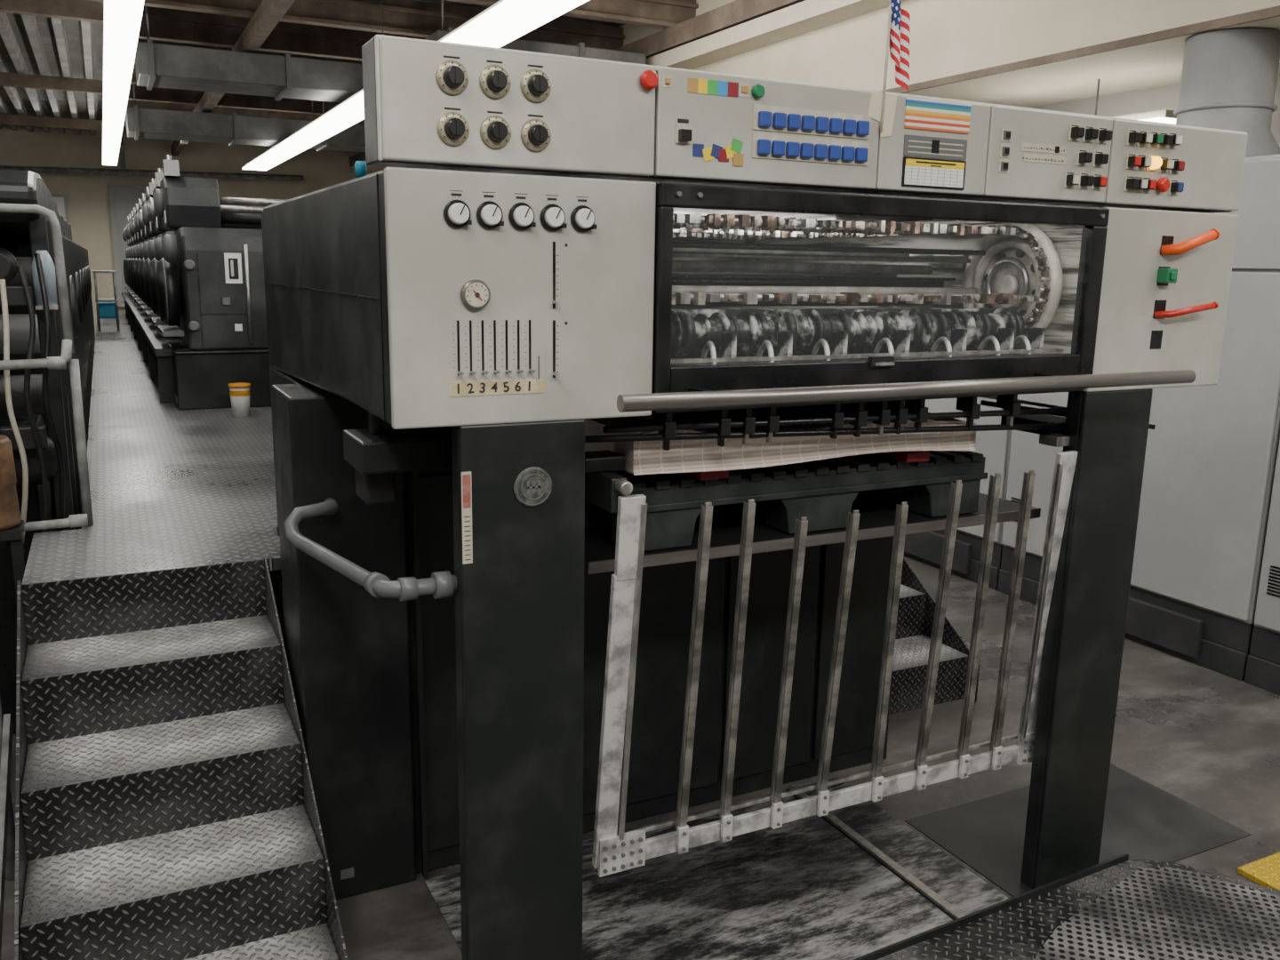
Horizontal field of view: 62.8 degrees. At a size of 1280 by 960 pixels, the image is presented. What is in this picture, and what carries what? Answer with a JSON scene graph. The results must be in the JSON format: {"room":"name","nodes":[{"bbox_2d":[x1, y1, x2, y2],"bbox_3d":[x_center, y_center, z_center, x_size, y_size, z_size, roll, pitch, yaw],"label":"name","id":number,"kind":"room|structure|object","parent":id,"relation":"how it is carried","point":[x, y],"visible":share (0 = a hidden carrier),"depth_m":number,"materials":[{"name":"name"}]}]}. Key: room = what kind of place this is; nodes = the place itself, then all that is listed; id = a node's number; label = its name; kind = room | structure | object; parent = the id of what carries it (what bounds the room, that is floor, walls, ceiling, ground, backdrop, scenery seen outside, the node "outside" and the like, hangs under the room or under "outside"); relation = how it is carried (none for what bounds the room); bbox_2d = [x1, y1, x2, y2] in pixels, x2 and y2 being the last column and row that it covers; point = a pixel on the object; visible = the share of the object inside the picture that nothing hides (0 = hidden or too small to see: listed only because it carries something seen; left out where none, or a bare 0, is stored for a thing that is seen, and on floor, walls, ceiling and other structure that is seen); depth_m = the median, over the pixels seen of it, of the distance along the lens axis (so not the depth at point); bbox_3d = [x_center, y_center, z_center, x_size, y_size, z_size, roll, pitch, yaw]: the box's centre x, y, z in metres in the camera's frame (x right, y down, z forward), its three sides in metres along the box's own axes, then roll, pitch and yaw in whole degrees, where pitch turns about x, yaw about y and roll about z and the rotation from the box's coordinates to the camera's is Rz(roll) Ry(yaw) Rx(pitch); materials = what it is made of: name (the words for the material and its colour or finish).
{"room":"print shop","nodes":[
{"label":"print shop","id":0,"kind":"room"},
{"bbox_2d":[0,124,360,334],"bbox_3d":[-9.002,-4.226,18.562,13.000,3.900,0.100,-5,13,-26],"label":"wall","id":1,"kind":"structure","parent":0,"point":[87,195],"depth_m":18.34,"materials":[{"name":"beige paint"}]},
{"bbox_2d":[0,0,97,135],"bbox_3d":[-8.206,-4.160,9.204,6.120,0.120,17.000,-5,13,-26],"label":"ceiling","id":2,"kind":"structure","parent":1,"relation":"attached to","point":[29,44],"depth_m":11.56,"materials":[{"name":"paint"}]},
{"bbox_2d":[50,193,68,223],"bbox_3d":[-9.986,-4.456,17.854,0.450,0.800,0.170,-5,13,-26],"label":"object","id":3,"kind":"structure","parent":1,"relation":"in","point":[60,199],"depth_m":17.80,"materials":[{"name":"white glass"}]},
{"bbox_2d":[102,0,144,165],"bbox_3d":[-4.270,-3.591,8.486,0.190,0.820,16.000,-5,13,-26],"label":"fluorescent light","id":4,"kind":"object","parent":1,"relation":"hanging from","point":[122,18],"visible":1,"depth_m":7.45,"materials":[{"name":"white plastic"}]},
{"bbox_2d":[107,184,149,306],"bbox_3d":[-8.687,-4.135,18.617,1.200,2.090,0.120,-5,13,-26],"label":"door","id":5,"kind":"structure","parent":1,"relation":"in","point":[123,198],"depth_m":18.30,"materials":[{"name":"grey paint"}]},
{"bbox_2d":[170,0,295,156],"bbox_3d":[-4.422,-4.243,11.130,0.100,0.160,17.000,-5,13,-26],"label":"beam","id":6,"kind":"structure","parent":1,"relation":"attached to","point":[268,13],"depth_m":8.66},
{"bbox_2d":[349,0,805,166],"bbox_3d":[-1.653,-4.476,12.504,0.100,0.160,17.000,-5,13,-26],"label":"beam","id":7,"kind":"structure","parent":1,"relation":"attached to","point":[736,12],"depth_m":8.21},
{"bbox_2d":[349,0,908,174],"bbox_3d":[0.208,-3.584,9.072,0.250,0.120,25.000,-5,13,-26],"label":"beam","id":8,"kind":"structure","parent":1,"relation":"attached to","point":[806,16],"depth_m":7.57,"materials":[{"name":"beige paint"}]},
{"bbox_2d":[1094,79,1100,115],"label":"rod","id":9,"kind":"object","parent":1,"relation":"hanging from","point":[1099,80],"depth_m":6.03,"materials":[{"name":"white metal"}]},
{"bbox_2d":[1112,109,1176,124],"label":"fluorescent light","id":10,"kind":"object","parent":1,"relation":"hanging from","point":[1166,116],"depth_m":5.65,"materials":[{"name":"white plastic"}]},
{"bbox_2d":[95,0,624,120],"bbox_3d":[-3.333,-3.864,7.194,13.000,0.100,25.000,-5,13,-26],"label":"ceiling","id":11,"kind":"structure","parent":0,"point":[100,27],"depth_m":10.35,"materials":[{"name":"paint"}]},
{"bbox_2d":[121,124,127,134],"bbox_3d":[-6.490,-5.821,17.627,4.300,0.280,0.120,-5,13,-26],"label":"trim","id":12,"kind":"structure","parent":11,"relation":"attached to","point":[124,132],"depth_m":16.75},
{"bbox_2d":[130,63,136,83],"bbox_3d":[-3.975,-4.785,12.732,4.300,0.280,0.120,-5,13,-26],"label":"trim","id":13,"kind":"structure","parent":11,"relation":"attached to","point":[133,76],"depth_m":11.85,"materials":[{"name":"grey metal"}]},
{"bbox_2d":[0,134,303,180],"bbox_3d":[-8.374,-5.619,17.961,5.002,0.910,0.100,-5,13,-26],"label":"pipe","id":14,"kind":"object","parent":11,"relation":"hanging from","point":[123,171],"visible":0.75,"depth_m":17.83,"materials":[{"name":"black metal"}]},
{"bbox_2d":[128,83,341,114],"bbox_3d":[-4.604,-5.044,13.956,4.300,0.280,0.120,-5,13,-26],"label":"beam","id":15,"kind":"structure","parent":11,"relation":"attached to","point":[157,94],"depth_m":13.63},
{"bbox_2d":[125,99,364,124],"bbox_3d":[-5.233,-5.303,15.180,4.300,0.280,0.120,-5,13,-26],"label":"beam","id":16,"kind":"structure","parent":11,"relation":"attached to","point":[130,103],"depth_m":14.89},
{"bbox_2d":[125,83,365,151],"bbox_3d":[-4.472,-4.696,13.468,3.850,0.805,0.750,-5,13,-26],"label":"air duct","id":17,"kind":"object","parent":11,"relation":"hanging from","point":[143,123],"visible":0.52,"depth_m":12.89,"materials":[{"name":"metal"}]},
{"bbox_2d":[134,38,362,63],"bbox_3d":[-3.346,-4.526,11.509,4.300,0.280,0.120,-5,13,-26],"label":"beam","id":18,"kind":"structure","parent":11,"relation":"attached to","point":[139,39],"depth_m":11.12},
{"bbox_2d":[135,6,406,102],"bbox_3d":[-2.608,-3.947,9.837,3.850,0.765,0.750,-5,13,-26],"label":"air duct","id":19,"kind":"object","parent":11,"relation":"hanging from","point":[156,65],"visible":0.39,"depth_m":9.18,"materials":[{"name":"metal"}]},
{"bbox_2d":[137,6,424,61],"bbox_3d":[-2.717,-4.267,10.285,4.300,0.280,0.120,-5,13,-26],"label":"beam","id":20,"kind":"structure","parent":11,"relation":"attached to","point":[164,24],"depth_m":9.77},
{"bbox_2d":[242,88,364,170],"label":"fluorescent light","id":21,"kind":"object","parent":11,"relation":"hanging from","point":[349,112],"depth_m":11.29,"materials":[{"name":"white plastic"}]},
{"bbox_2d":[144,0,624,49],"bbox_3d":[-2.089,-4.008,9.061,4.300,0.280,0.120,-5,13,-26],"label":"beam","id":22,"kind":"structure","parent":11,"relation":"attached to","point":[412,18],"depth_m":9.02,"materials":[{"name":"brown wood"}]},
{"bbox_2d":[438,0,588,47],"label":"fluorescent light","id":23,"kind":"object","parent":11,"relation":"hanging from","point":[500,23],"depth_m":5.95,"materials":[{"name":"white plastic"}]},
{"bbox_2d":[423,0,645,64],"bbox_3d":[-0.929,-3.700,8.807,1.800,0.785,0.850,-5,13,-26],"label":"air duct","id":24,"kind":"object","parent":11,"relation":"hanging from","point":[579,50],"visible":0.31,"depth_m":8.55,"materials":[{"name":"metal"}]},
{"bbox_2d":[446,0,698,29],"bbox_3d":[-1.460,-3.749,7.837,4.300,0.280,0.120,-5,13,-26],"label":"beam","id":25,"kind":"structure","parent":11,"relation":"attached to","point":[664,14],"depth_m":8.54,"materials":[{"name":"brown wood"}]},
{"bbox_2d":[0,555,1279,959],"bbox_3d":[-3.399,0.056,7.990,13.000,0.100,25.000,-5,13,-26],"label":"floor","id":26,"kind":"structure","parent":0,"point":[1208,739],"depth_m":3.68,"materials":[{"name":"concrete"}]},
{"bbox_2d":[0,698,15,959],"bbox_3d":[-1.482,0.734,2.344,0.061,0.925,0.978,-5,13,-25],"label":"stair handrail","id":27,"kind":"object","parent":26,"relation":"on","point":[7,828],"visible":0.81,"depth_m":2.65,"materials":[{"name":"grey metal"}]},
{"bbox_2d":[0,520,39,743],"bbox_3d":[-1.913,0.564,3.175,0.150,0.868,0.140,-5,13,-26],"label":"stand","id":28,"kind":"object","parent":26,"relation":"on","point":[14,535],"visible":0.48,"depth_m":3.09,"materials":[{"name":"metal"}]},
{"bbox_2d":[0,434,21,530],"bbox_3d":[-1.895,0.006,3.066,0.130,0.265,0.130,-5,13,-26],"label":"drum","id":29,"kind":"object","parent":28,"relation":"on","point":[10,513],"visible":1,"depth_m":3.05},
{"bbox_2d":[0,169,95,734],"bbox_3d":[-5.345,-1.136,8.293,1.770,2.050,12.280,-5,13,-26],"label":"press","id":30,"kind":"object","parent":26,"relation":"on","point":[21,235],"visible":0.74,"depth_m":3.62,"materials":[{"name":"metal"}]},
{"bbox_2d":[0,432,10,545],"bbox_3d":[-1.988,-0.179,3.248,0.043,0.794,0.065,-5,13,-26],"label":"hose","id":31,"kind":"object","parent":30,"relation":"hanging from","point":[8,542],"visible":0.1,"depth_m":3.33,"materials":[{"name":"black plastic"}]},
{"bbox_2d":[0,279,28,544],"bbox_3d":[-1.950,-0.201,3.263,0.056,0.833,0.045,11,15,40],"label":"hose","id":32,"kind":"object","parent":30,"relation":"hanging from","point":[3,287],"visible":0.85,"depth_m":3.23,"materials":[{"name":"white rubber"}]},
{"bbox_2d":[16,265,49,532],"bbox_3d":[-1.891,-0.225,3.284,0.044,0.873,0.067,-2,12,-13],"label":"hose","id":33,"kind":"object","parent":30,"relation":"hanging from","point":[31,312],"visible":0.87,"depth_m":3.25,"materials":[{"name":"black plastic"}]},
{"bbox_2d":[31,250,58,309],"bbox_3d":[-1.882,-0.632,3.315,0.065,0.182,0.066,-5,13,-26],"label":"plastic jug","id":34,"kind":"object","parent":30,"relation":"attached to","point":[47,263],"visible":0.8,"depth_m":3.30,"materials":[{"name":"plastic"}]},
{"bbox_2d":[33,253,64,530],"bbox_3d":[-1.855,-0.247,3.302,0.040,0.912,0.066,-5,13,-26],"label":"hose","id":35,"kind":"object","parent":30,"relation":"hanging from","point":[44,298],"visible":0.84,"depth_m":3.26,"materials":[{"name":"black rubber"}]},
{"bbox_2d":[21,310,280,732],"bbox_3d":[-4.218,-0.942,10.545,2.450,0.810,16.428,-5,13,-26],"label":"walkway","id":36,"kind":"object","parent":26,"relation":"on","point":[172,488],"visible":0.39,"depth_m":3.99,"materials":[{"name":"metal"}]},
{"bbox_2d":[0,203,93,531],"bbox_3d":[-1.915,-0.321,3.144,0.414,0.991,0.094,-5,13,-26],"label":"guardrail","id":37,"kind":"object","parent":36,"relation":"on","point":[52,363],"visible":0.95,"depth_m":3.21,"materials":[{"name":"grey metal"}]},
{"bbox_2d":[92,270,119,331],"bbox_3d":[-6.300,-2.119,12.388,0.240,0.693,0.540,-5,13,-26],"label":"wire cart","id":38,"kind":"object","parent":36,"relation":"on","point":[97,300],"visible":1,"depth_m":12.16,"materials":[{"name":"grey metal"}]},
{"bbox_2d":[92,270,115,272],"bbox_3d":[-6.295,-2.447,12.321,0.240,0.025,0.540,-5,13,-26],"label":"shelf","id":39,"kind":"object","parent":38,"relation":"attached to","point":[93,271],"depth_m":12.11,"materials":[{"name":"grey metal"}]},
{"bbox_2d":[95,298,118,302],"bbox_3d":[-6.300,-2.123,12.387,0.240,0.025,0.540,-5,13,-26],"label":"shelf","id":40,"kind":"object","parent":38,"relation":"attached to","point":[96,300],"depth_m":12.16,"materials":[{"name":"grey metal"}]},
{"bbox_2d":[98,302,116,317],"bbox_3d":[-7.710,-2.470,15.193,0.240,0.218,0.440,-5,13,-26],"label":"storage bin","id":41,"kind":"object","parent":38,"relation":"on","point":[107,309],"visible":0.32,"depth_m":15.01,"materials":[{"name":"teal plastic"}]},
{"bbox_2d":[120,291,271,409],"bbox_3d":[-4.584,-1.720,11.478,1.760,0.328,11.980,-5,13,-26],"label":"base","id":42,"kind":"object","parent":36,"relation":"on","point":[191,380],"visible":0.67,"depth_m":6.07,"materials":[{"name":"black metal"}]},
{"bbox_2d":[122,216,131,288],"bbox_3d":[-6.952,-3.348,15.683,1.420,1.108,0.900,-5,13,-26],"label":"printing press unit","id":43,"kind":"object","parent":42,"relation":"on","point":[124,238],"visible":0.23,"depth_m":15.33,"materials":[{"name":"metal"}]},
{"bbox_2d":[123,214,133,290],"bbox_3d":[-6.480,-3.154,14.765,1.420,1.108,0.900,-5,13,-26],"label":"printing press unit","id":44,"kind":"object","parent":42,"relation":"on","point":[130,218],"visible":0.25,"depth_m":14.41,"materials":[{"name":"metal"}]},
{"bbox_2d":[125,210,135,293],"bbox_3d":[-6.009,-2.959,13.847,1.420,1.108,0.900,-5,13,-26],"label":"printing press unit","id":45,"kind":"object","parent":42,"relation":"on","point":[132,212],"visible":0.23,"depth_m":13.50,"materials":[{"name":"metal"}]},
{"bbox_2d":[127,207,138,295],"bbox_3d":[-5.537,-2.765,12.929,1.420,1.108,0.900,-5,13,-26],"label":"printing press unit","id":46,"kind":"object","parent":42,"relation":"on","point":[133,208],"visible":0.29,"depth_m":12.57,"materials":[{"name":"metal"}]},
{"bbox_2d":[128,203,142,298],"bbox_3d":[-5.066,-2.571,12.011,1.420,1.108,0.900,-5,13,-26],"label":"printing press unit","id":47,"kind":"object","parent":42,"relation":"on","point":[133,296],"visible":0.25,"depth_m":11.66,"materials":[{"name":"metal"}]},
{"bbox_2d":[131,199,145,302],"bbox_3d":[-4.594,-2.377,11.094,1.420,1.108,0.900,-5,13,-26],"label":"printing press unit","id":48,"kind":"object","parent":42,"relation":"on","point":[133,229],"visible":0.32,"depth_m":10.73,"materials":[{"name":"metal"}]},
{"bbox_2d":[134,193,150,306],"bbox_3d":[-4.122,-2.182,10.176,1.420,1.108,0.900,-5,13,-26],"label":"printing press unit","id":49,"kind":"object","parent":42,"relation":"on","point":[137,228],"visible":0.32,"depth_m":9.80,"materials":[{"name":"metal"}]},
{"bbox_2d":[137,186,155,311],"bbox_3d":[-3.651,-1.988,9.258,1.420,1.108,0.900,-5,13,-26],"label":"printing press unit","id":50,"kind":"object","parent":42,"relation":"on","point":[140,223],"visible":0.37,"depth_m":8.88,"materials":[{"name":"metal"}]},
{"bbox_2d":[141,178,162,318],"bbox_3d":[-3.179,-1.794,8.340,1.420,1.108,0.900,-5,13,-26],"label":"printing press unit","id":51,"kind":"object","parent":42,"relation":"on","point":[146,220],"visible":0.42,"depth_m":7.97,"materials":[{"name":"metal"}]},
{"bbox_2d":[146,168,263,337],"bbox_3d":[-2.708,-1.600,7.422,1.420,1.108,0.900,-5,13,-26],"label":"printing press unit","id":52,"kind":"object","parent":42,"relation":"on","point":[152,215],"visible":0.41,"depth_m":7.07,"materials":[{"name":"metal"}]},
{"bbox_2d":[153,154,285,350],"bbox_3d":[-2.229,-1.403,6.491,1.420,1.108,0.930,-5,13,-26],"label":"printing press unit","id":53,"kind":"object","parent":42,"relation":"on","point":[211,282],"visible":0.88,"depth_m":6.04,"materials":[{"name":"metal"}]},
{"bbox_2d":[228,382,250,416],"bbox_3d":[-2.193,-0.440,5.758,0.116,0.177,0.116,-5,13,-26],"label":"pail","id":54,"kind":"object","parent":36,"relation":"on","point":[240,392],"visible":1,"depth_m":5.72,"materials":[{"name":"white plastic"}]},
{"bbox_2d":[14,555,348,959],"bbox_3d":[-1.101,0.747,2.459,0.616,0.822,1.131,-5,13,-26],"label":"metal staircase","id":55,"kind":"structure","parent":26,"relation":"on","point":[191,892],"depth_m":2.52,"materials":[{"name":"grey metal"}]},
{"bbox_2d":[424,777,1008,959],"bbox_3d":[0.249,1.128,2.747,1.390,0.004,0.960,-5,13,-26],"label":"floor plate","id":56,"kind":"object","parent":26,"relation":"on","point":[801,889],"visible":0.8,"depth_m":2.81,"materials":[{"name":"grey metal"}]},
{"bbox_2d":[786,784,965,919],"bbox_3d":[0.671,1.069,3.031,0.035,0.012,0.820,-5,13,-26],"label":"rail","id":57,"kind":"object","parent":56,"relation":"on","point":[901,873],"visible":0.64,"depth_m":2.95,"materials":[{"name":"metal"}]},
{"bbox_2d":[261,34,1247,959],"bbox_3d":[0.188,0.055,2.982,2.302,2.012,1.776,-5,13,-26],"label":"press","id":58,"kind":"object","parent":26,"relation":"on","point":[446,323],"depth_m":2.34,"materials":[{"name":"black metal"}]},
{"bbox_2d":[675,118,692,143],"bbox_3d":[0.084,-0.651,1.955,0.032,0.044,0.016,-5,13,-26],"label":"toggle switch","id":59,"kind":"object","parent":58,"relation":"attached to","point":[684,126],"depth_m":1.96,"materials":[{"name":"black plastic"}]},
{"bbox_2d":[670,354,855,365],"bbox_3d":[0.188,-0.324,3.037,1.215,0.012,1.460,-5,13,-26],"label":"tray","id":60,"kind":"object","parent":58,"relation":"on","point":[802,355],"depth_m":3.23,"materials":[{"name":"metal"}]},
{"bbox_2d":[584,450,987,551],"bbox_3d":[0.303,-0.005,2.695,1.030,0.154,0.558,-5,13,-26],"label":"pallet","id":61,"kind":"object","parent":58,"relation":"on","point":[824,492],"visible":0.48,"depth_m":2.46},
{"bbox_2d":[684,470,728,479],"bbox_3d":[0.147,-0.020,2.308,0.070,0.023,0.070,-5,13,-26],"label":"block","id":62,"kind":"object","parent":61,"relation":"on","point":[723,474],"visible":0.5,"depth_m":2.28,"materials":[{"name":"red plastic"}]},
{"bbox_2d":[584,402,977,475],"bbox_3d":[0.291,-0.134,2.561,0.930,0.105,0.505,-5,13,-26],"label":"printed sheets","id":63,"kind":"object","parent":61,"relation":"on","point":[694,455],"visible":0.34,"depth_m":2.31,"materials":[{"name":"white paper"}]},
{"bbox_2d":[888,450,929,462],"bbox_3d":[0.656,-0.063,2.560,0.070,0.023,0.070,-5,13,-26],"label":"block","id":64,"kind":"object","parent":61,"relation":"on","point":[907,456],"visible":0.79,"depth_m":2.54,"materials":[{"name":"red plastic"}]},
{"bbox_2d":[592,450,1077,877],"bbox_3d":[0.523,0.392,2.480,1.347,0.872,0.108,-5,13,-26],"label":"gate","id":65,"kind":"object","parent":58,"relation":"attached to","point":[612,852],"visible":0.96,"depth_m":2.43,"materials":[{"name":"metal"}]},
{"bbox_2d":[879,0,910,132],"bbox_3d":[0.522,-0.881,2.144,0.067,0.330,0.024,-5,13,-26],"label":"flag","id":66,"kind":"object","parent":58,"relation":"attached to","point":[899,20],"visible":1,"depth_m":2.14,"materials":[{"name":"fabric"}]},
{"bbox_2d":[998,160,1009,172],"bbox_3d":[0.808,-0.695,2.323,0.030,0.026,0.008,-5,13,-26],"label":"switch","id":67,"kind":"object","parent":58,"relation":"attached to","point":[1004,165],"depth_m":2.32,"materials":[{"name":"black plastic"}]},
{"bbox_2d":[999,144,1010,157],"bbox_3d":[0.808,-0.726,2.316,0.030,0.026,0.008,-5,13,-26],"label":"switch","id":68,"kind":"object","parent":58,"relation":"attached to","point":[1004,150],"depth_m":2.31,"materials":[{"name":"black plastic"}]},
{"bbox_2d":[1000,128,1012,141],"bbox_3d":[0.809,-0.760,2.309,0.030,0.026,0.008,-5,13,-26],"label":"switch","id":69,"kind":"object","parent":58,"relation":"attached to","point":[1006,133],"depth_m":2.31,"materials":[{"name":"black plastic"}]},
{"bbox_2d":[1145,154,1162,171],"bbox_3d":[1.240,-0.763,2.522,0.038,0.036,0.022,-5,13,-26],"label":"lamp","id":70,"kind":"object","parent":58,"relation":"on","point":[1156,161],"depth_m":2.52,"materials":[{"name":"beige plastic"}]},
{"bbox_2d":[888,558,979,714],"bbox_3d":[0.912,0.461,4.308,0.494,0.712,0.861,-5,13,-26],"label":"metal staircase","id":71,"kind":"structure","parent":26,"relation":"on","point":[916,610],"depth_m":4.13,"materials":[{"name":"grey metal"}]},
{"bbox_2d":[861,193,1020,590],"bbox_3d":[1.982,-0.615,6.157,0.910,2.120,1.390,-5,13,-26],"label":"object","id":72,"kind":"object","parent":26,"relation":"on","point":[926,547],"visible":0.15,"depth_m":5.67,"materials":[{"name":"grey metal"}]},
{"bbox_2d":[853,852,1279,959],"bbox_3d":[1.196,1.249,1.976,1.700,0.104,1.519,-5,13,-26],"label":"step platform","id":73,"kind":"object","parent":26,"relation":"on","point":[1119,908],"visible":1,"depth_m":2.57,"materials":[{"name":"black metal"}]},
{"bbox_2d":[904,763,1251,896],"bbox_3d":[1.328,1.057,3.188,0.900,0.002,0.510,-5,13,-26],"label":"floor mat","id":74,"kind":"object","parent":26,"relation":"on","point":[1143,820],"visible":0.5,"depth_m":3.18,"materials":[{"name":"grey rubber"}]},
{"bbox_2d":[997,154,1279,680],"bbox_3d":[2.605,-0.359,4.945,0.910,2.120,1.362,-5,13,-26],"label":"tall cabinet","id":75,"kind":"object","parent":26,"relation":"on","point":[1211,457],"visible":0.38,"depth_m":4.42,"materials":[{"name":"white metal"}]},
{"bbox_2d":[1010,496,1020,521],"bbox_3d":[1.940,0.158,5.366,0.004,0.119,0.120,-5,13,-26],"label":"vent grille","id":76,"kind":"object","parent":75,"relation":"attached to","point":[1017,500],"depth_m":5.38,"materials":[{"name":"white metal"}]},
{"bbox_2d":[1173,28,1279,157],"bbox_3d":[2.765,-1.760,4.961,0.520,0.625,0.520,-5,13,-26],"label":"duct","id":77,"kind":"object","parent":75,"relation":"on","point":[1228,78],"visible":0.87,"depth_m":4.78,"materials":[{"name":"metal"}]},
{"bbox_2d":[1237,852,1279,890],"bbox_3d":[1.857,1.103,2.978,0.310,0.014,0.130,-5,13,-26],"label":"floor plate","id":78,"kind":"object","parent":26,"relation":"on","point":[1265,871],"visible":1,"depth_m":2.95,"materials":[{"name":"yellow metal"}]},
{"bbox_2d":[1244,439,1279,695],"bbox_3d":[3.258,-0.090,3.673,0.910,2.120,1.528,-5,13,-26],"label":"tall cabinet","id":79,"kind":"object","parent":26,"relation":"on","point":[1262,671],"visible":1,"depth_m":4.24,"materials":[{"name":"white metal"}]},
{"bbox_2d":[1266,565,1279,597],"bbox_3d":[2.556,0.411,4.167,0.004,0.119,0.120,-5,13,-26],"label":"vent grille","id":80,"kind":"object","parent":79,"relation":"attached to","point":[1273,572],"depth_m":4.20,"materials":[{"name":"metal"}]},
{"bbox_2d":[655,67,1279,192],"bbox_3d":[1.315,-1.735,10.032,0.100,2.750,25.000,-5,13,-26],"label":"wall partition","id":81,"kind":"structure","parent":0,"point":[1162,98],"depth_m":6.39,"materials":[{"name":"grey paint"}]},
{"bbox_2d":[367,0,1279,175],"bbox_3d":[1.382,-3.649,9.662,2.420,1.150,25.000,-5,13,-26],"label":"wall","id":82,"kind":"structure","parent":81,"relation":"attached to","point":[1024,53],"depth_m":6.05,"materials":[{"name":"beige paint"}]},
{"bbox_3d":[-9.217,-1.412,4.689,0.100,3.900,25.000,-5,13,-26],"label":"wall","id":83,"kind":"structure","parent":0,"visible":0},
{"bbox_2d":[0,113,102,130],"bbox_3d":[-10.867,-5.158,14.604,6.300,0.140,0.100,-5,13,-26],"label":"beam","id":84,"kind":"structure","parent":83,"relation":"attached to","point":[4,118],"depth_m":15.60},
{"bbox_2d":[0,72,103,94],"bbox_3d":[-9.026,-4.399,11.020,6.300,0.140,0.100,-5,13,-26],"label":"beam","id":85,"kind":"structure","parent":83,"relation":"attached to","point":[6,79],"depth_m":12.08,"materials":[{"name":"brown wood"}]},
{"bbox_2d":[0,0,103,23],"bbox_3d":[-7.095,-3.603,7.261,6.300,0.140,0.100,-5,13,-26],"label":"beam","id":86,"kind":"structure","parent":83,"relation":"attached to","point":[76,10],"depth_m":8.42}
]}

